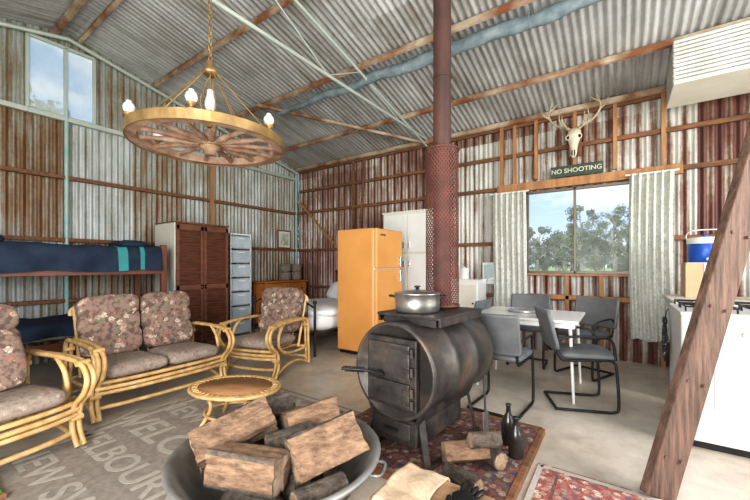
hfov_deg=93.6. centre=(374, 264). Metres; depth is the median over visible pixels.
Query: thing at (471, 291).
base cabinet
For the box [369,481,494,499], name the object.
crate
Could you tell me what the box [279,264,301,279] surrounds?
wicker baskets
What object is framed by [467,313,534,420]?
dining chair
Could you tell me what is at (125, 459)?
rug
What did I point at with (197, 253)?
wardrobe
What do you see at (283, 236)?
framed picture
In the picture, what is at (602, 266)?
tree
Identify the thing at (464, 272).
canister
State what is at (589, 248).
tree
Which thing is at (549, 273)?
window
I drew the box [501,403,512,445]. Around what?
bottle
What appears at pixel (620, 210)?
tree
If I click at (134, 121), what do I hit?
chandelier
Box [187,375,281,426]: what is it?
coffee table
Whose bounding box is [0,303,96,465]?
rattan armchair
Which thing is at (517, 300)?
dining chair
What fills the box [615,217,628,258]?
tree
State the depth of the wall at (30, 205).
5.04 m
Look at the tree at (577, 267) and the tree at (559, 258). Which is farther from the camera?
the tree at (577, 267)
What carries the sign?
attached to the wall at (701, 194)
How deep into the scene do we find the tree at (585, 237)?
37.49 m
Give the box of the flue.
[425,0,459,307]
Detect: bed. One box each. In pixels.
[0,235,166,355]
[252,270,337,356]
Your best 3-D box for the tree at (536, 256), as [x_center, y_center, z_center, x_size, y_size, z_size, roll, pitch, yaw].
[19.697,-1.537,42.506,4.228,6.447,4.339,0,0,35]
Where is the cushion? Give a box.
[0,329,27,390]
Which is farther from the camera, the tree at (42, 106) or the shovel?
the tree at (42, 106)
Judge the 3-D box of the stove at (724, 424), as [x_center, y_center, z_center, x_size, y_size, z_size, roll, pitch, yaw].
[2.569,0.764,2.513,0.660,0.971,0.750,0,0,35]
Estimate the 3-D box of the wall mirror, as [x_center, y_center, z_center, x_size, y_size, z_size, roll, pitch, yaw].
[1.783,0.130,5.510,0.200,0.340,0.026,0,0,35]
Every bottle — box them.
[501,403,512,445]
[508,416,523,459]
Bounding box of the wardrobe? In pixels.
[155,221,228,344]
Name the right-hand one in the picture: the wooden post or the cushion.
the wooden post
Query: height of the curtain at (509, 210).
1.804 m
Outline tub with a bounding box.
[161,406,386,499]
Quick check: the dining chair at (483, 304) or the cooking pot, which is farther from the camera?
the dining chair at (483, 304)
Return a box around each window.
[25,32,95,124]
[526,181,628,276]
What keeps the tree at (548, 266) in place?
on the ground
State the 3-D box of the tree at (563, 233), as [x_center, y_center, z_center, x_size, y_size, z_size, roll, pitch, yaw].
[28.858,-1.789,53.032,4.634,6.789,4.598,0,0,4]
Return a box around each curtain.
[490,190,528,306]
[625,168,679,342]
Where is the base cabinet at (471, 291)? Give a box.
[451,278,486,307]
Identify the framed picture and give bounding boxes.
[277,230,290,248]
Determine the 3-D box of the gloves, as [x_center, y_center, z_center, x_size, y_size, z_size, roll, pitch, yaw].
[0.342,0.934,1.370,0.150,0.032,0.285,0,0,35]
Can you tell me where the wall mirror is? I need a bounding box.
[483,262,493,283]
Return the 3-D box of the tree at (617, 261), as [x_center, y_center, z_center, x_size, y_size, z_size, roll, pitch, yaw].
[40.179,-1.905,55.871,4.498,7.100,4.866,0,0,6]
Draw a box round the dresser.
[251,280,307,328]
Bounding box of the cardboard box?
[681,262,706,297]
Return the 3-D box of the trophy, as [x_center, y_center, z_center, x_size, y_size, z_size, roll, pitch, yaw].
[2.662,-1.811,4.706,0.787,0.783,0.294,0,0,35]
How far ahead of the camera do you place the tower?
6.21 m
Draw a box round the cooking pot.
[389,285,445,313]
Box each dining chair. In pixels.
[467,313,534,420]
[474,298,491,309]
[506,294,550,369]
[534,305,620,414]
[554,297,619,381]
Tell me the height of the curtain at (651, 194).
2.084 m
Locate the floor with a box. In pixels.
[0,327,749,499]
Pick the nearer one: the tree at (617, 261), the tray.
the tray
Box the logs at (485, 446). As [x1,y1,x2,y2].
[440,431,507,489]
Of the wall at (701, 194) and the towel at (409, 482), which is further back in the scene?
the wall at (701, 194)
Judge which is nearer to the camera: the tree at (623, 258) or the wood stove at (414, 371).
the wood stove at (414, 371)
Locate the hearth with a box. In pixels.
[355,408,544,499]
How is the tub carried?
on the floor
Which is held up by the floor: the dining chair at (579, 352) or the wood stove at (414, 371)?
the dining chair at (579, 352)
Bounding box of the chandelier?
[122,0,283,166]
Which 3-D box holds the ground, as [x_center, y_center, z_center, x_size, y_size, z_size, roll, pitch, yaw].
[17.121,1.470,24.634,400.000,0.200,400.000,0,0,35]
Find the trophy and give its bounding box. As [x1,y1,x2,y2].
[541,93,608,157]
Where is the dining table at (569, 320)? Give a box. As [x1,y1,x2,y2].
[476,306,584,403]
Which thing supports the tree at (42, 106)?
on the ground
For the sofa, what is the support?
on the floor
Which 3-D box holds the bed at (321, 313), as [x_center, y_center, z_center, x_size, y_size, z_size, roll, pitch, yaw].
[-0.800,0.654,5.963,1.380,1.192,2.020,0,0,35]
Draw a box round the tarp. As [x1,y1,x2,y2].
[277,0,602,115]
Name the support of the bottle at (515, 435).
on the hearth
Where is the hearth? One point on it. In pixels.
(506, 484)
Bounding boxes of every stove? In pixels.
[341,307,493,470]
[669,299,749,457]
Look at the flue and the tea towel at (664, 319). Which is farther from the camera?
the tea towel at (664, 319)
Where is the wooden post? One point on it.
(685, 401)
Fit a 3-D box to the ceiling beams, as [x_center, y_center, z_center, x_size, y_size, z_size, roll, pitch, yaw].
[-0.292,-2.515,1.726,9.550,1.070,8.558,0,0,35]
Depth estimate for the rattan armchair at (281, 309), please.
4.27 m
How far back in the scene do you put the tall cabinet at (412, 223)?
5.72 m
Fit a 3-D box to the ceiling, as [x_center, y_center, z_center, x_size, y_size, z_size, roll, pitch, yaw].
[-0.415,-2.509,1.549,9.850,1.205,9.470,0,0,35]
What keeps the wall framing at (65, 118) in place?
attached to the wall at (30, 205)
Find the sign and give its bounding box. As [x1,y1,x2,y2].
[551,160,602,178]
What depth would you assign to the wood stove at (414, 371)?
2.18 m
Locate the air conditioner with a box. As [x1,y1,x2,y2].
[666,20,749,108]
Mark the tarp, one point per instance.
(554, 12)
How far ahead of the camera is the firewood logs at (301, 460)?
1.62 m
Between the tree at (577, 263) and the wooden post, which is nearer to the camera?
the wooden post
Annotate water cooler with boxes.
[685,229,716,262]
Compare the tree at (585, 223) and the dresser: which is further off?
the tree at (585, 223)
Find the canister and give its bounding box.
[459,267,469,278]
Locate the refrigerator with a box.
[338,228,401,354]
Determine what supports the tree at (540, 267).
on the ground
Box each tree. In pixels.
[29,83,69,116]
[529,226,555,270]
[529,247,550,270]
[534,246,554,270]
[541,241,569,270]
[544,233,577,273]
[550,233,584,266]
[551,205,609,270]
[561,223,600,264]
[566,246,579,270]
[570,247,591,270]
[580,248,595,270]
[583,203,628,270]
[585,240,608,270]
[592,239,614,270]
[607,245,627,270]
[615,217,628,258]
[616,237,628,270]
[621,247,628,269]
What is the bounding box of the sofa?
[62,290,234,423]
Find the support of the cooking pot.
on the wood stove at (414, 371)
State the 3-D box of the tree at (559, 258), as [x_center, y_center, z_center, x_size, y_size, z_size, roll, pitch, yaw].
[23.819,-1.246,44.528,3.806,5.802,3.905,0,0,-22]
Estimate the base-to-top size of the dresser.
0.930 m
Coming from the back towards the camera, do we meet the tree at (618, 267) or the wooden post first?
the tree at (618, 267)
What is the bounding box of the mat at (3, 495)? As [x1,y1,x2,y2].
[0,489,6,499]
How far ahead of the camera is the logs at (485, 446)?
2.07 m
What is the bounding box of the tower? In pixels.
[228,233,250,333]
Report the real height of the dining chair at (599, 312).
0.856 m
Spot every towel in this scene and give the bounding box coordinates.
[372,462,449,499]
[662,308,668,361]
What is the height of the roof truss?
1.127 m
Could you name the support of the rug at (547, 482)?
on the floor
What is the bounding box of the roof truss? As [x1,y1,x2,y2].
[0,0,426,174]
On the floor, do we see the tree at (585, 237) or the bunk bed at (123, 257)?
the bunk bed at (123, 257)
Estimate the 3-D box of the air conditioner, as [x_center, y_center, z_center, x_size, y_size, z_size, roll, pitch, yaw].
[3.796,-2.090,3.451,1.405,0.520,0.680,0,0,35]
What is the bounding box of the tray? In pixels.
[507,308,548,313]
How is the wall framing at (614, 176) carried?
attached to the wall at (701, 194)
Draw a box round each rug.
[0,388,361,499]
[523,463,663,499]
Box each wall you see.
[0,18,297,364]
[298,93,749,366]
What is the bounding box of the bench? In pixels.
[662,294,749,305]
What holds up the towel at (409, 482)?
on the crate
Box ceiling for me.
[0,0,749,168]
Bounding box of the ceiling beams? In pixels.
[53,0,749,171]
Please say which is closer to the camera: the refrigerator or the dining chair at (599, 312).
the dining chair at (599, 312)
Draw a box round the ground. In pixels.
[529,267,623,273]
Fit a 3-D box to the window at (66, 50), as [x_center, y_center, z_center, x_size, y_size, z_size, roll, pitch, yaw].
[-4.118,-2.410,4.640,0.050,0.955,0.715,0,0,35]
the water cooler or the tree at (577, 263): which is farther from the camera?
the tree at (577, 263)
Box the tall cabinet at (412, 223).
[382,208,432,289]
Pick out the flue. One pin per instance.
(441, 174)
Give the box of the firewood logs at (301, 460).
[187,391,369,499]
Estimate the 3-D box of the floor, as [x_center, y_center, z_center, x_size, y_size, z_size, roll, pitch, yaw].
[-0.372,1.300,1.611,9.750,0.100,9.120,0,0,35]
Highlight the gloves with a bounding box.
[445,482,484,499]
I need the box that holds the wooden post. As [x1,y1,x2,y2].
[640,121,749,499]
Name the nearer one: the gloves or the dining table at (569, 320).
the gloves
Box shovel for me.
[483,375,488,430]
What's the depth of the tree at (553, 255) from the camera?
65.22 m
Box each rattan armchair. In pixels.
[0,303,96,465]
[214,287,309,379]
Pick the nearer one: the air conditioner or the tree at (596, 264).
the air conditioner

